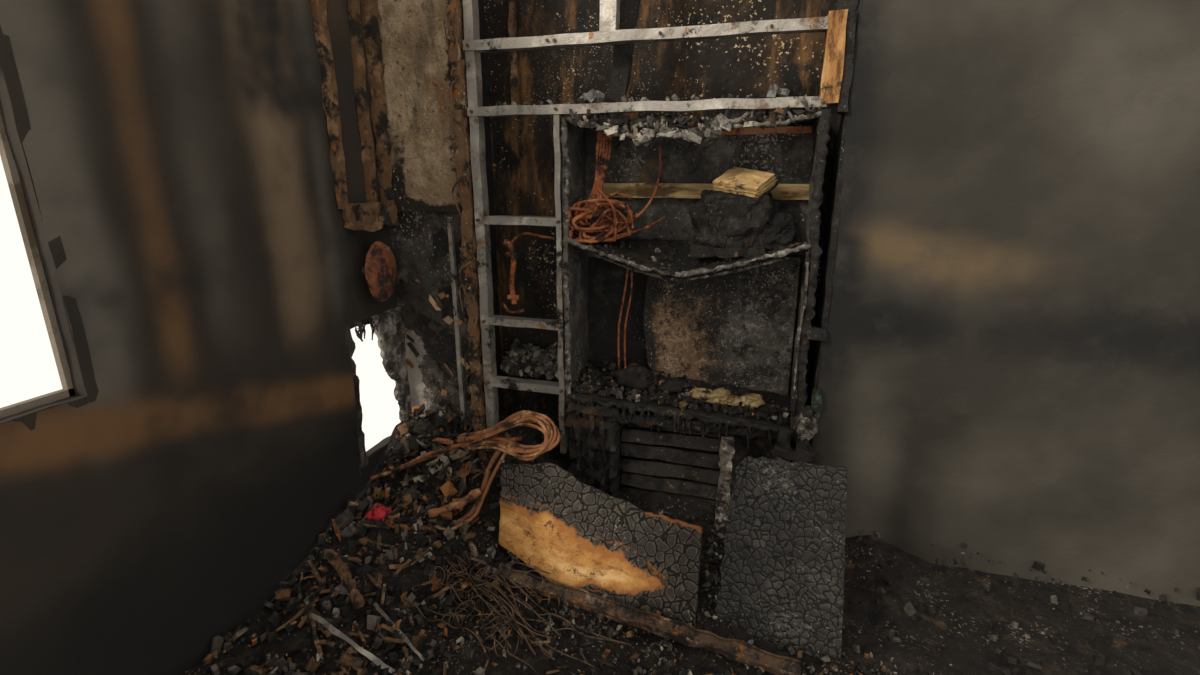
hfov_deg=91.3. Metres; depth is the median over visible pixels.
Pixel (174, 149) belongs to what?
wall
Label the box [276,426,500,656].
broken laths
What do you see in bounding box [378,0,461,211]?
plaster
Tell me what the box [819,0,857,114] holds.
timber post
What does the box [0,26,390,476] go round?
opening reveals
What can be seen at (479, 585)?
twigs
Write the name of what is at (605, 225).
cable
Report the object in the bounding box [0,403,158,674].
wall
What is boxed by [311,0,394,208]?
batten
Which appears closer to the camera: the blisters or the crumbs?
the crumbs
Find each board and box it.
[499,463,702,627]
[508,0,640,104]
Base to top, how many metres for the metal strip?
0.033 m
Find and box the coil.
[366,410,560,530]
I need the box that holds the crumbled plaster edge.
[371,307,411,420]
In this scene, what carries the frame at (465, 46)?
on the floor
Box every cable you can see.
[567,130,665,242]
[617,265,632,369]
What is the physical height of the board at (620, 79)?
1.250 m
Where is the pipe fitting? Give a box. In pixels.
[501,232,553,313]
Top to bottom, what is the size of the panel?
0.626 m
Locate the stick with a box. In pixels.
[323,549,364,608]
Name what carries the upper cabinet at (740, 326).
attached to the backing
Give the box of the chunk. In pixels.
[688,189,795,259]
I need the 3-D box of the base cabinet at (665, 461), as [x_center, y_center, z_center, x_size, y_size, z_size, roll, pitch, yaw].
[0.388,0.394,2.662,1.116,1.021,0.259,4,17,15]
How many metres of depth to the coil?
2.53 m
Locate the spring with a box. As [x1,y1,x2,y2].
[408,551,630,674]
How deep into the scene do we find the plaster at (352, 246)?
2.47 m
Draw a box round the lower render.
[390,211,473,429]
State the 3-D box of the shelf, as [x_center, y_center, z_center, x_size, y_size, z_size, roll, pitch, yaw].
[0.372,-0.364,2.544,0.995,0.153,0.303,4,17,15]
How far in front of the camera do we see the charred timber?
2.03 m
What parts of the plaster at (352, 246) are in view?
rotten timber bracket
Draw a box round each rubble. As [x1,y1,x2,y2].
[180,398,1199,674]
[500,338,558,380]
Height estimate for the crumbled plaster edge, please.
0.668 m
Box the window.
[0,110,75,417]
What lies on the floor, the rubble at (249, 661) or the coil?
the rubble at (249, 661)
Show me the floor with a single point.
(971, 618)
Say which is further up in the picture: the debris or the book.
the book
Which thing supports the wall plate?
attached to the plaster at (352, 246)
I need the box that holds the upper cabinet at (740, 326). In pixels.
[560,96,832,448]
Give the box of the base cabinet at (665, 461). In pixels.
[565,326,826,529]
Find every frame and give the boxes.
[345,312,382,468]
[443,0,828,453]
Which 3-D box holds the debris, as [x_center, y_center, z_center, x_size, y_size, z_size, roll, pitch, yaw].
[0.393,0.215,2.682,0.706,0.141,0.182,4,17,15]
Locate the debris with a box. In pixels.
[614,364,764,406]
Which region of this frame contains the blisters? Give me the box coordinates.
[399,272,469,395]
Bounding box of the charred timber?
[495,564,800,674]
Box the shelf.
[571,237,799,271]
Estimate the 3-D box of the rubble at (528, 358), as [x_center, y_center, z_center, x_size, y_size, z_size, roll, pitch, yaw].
[-0.302,0.071,2.889,0.359,0.209,0.256,4,17,15]
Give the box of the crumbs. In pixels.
[496,84,806,105]
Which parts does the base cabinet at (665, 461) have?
panel, rail, divider post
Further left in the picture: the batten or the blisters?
the batten
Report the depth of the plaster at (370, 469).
2.77 m
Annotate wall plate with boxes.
[362,241,395,301]
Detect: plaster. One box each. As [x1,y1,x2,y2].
[305,0,397,326]
[362,446,387,492]
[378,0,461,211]
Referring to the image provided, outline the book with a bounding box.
[712,166,778,201]
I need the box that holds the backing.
[484,0,837,460]
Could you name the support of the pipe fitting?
attached to the frame at (465, 46)
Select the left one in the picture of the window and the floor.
the window
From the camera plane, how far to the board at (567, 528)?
2.30 m
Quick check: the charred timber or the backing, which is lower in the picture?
the charred timber
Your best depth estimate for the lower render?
2.82 m
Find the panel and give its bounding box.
[714,456,846,660]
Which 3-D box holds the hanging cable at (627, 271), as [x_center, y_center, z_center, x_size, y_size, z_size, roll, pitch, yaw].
[0.114,-0.083,2.701,0.067,0.562,0.050,4,17,15]
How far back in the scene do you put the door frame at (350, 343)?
2.63 m
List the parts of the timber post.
charred post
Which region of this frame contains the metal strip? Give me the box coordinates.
[309,602,424,672]
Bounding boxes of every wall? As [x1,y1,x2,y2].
[0,0,363,674]
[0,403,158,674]
[810,0,1199,606]
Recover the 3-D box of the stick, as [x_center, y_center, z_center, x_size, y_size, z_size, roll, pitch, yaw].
[-0.982,0.915,2.252,0.053,0.072,0.352,-13,21,-39]
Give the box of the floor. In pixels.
[178,406,1199,674]
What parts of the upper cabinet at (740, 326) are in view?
timber rail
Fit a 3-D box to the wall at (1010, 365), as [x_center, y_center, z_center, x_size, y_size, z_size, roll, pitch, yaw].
[2.024,-0.309,1.906,2.365,2.750,0.034,4,17,15]
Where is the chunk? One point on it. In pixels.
(724, 226)
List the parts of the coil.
scorched red cap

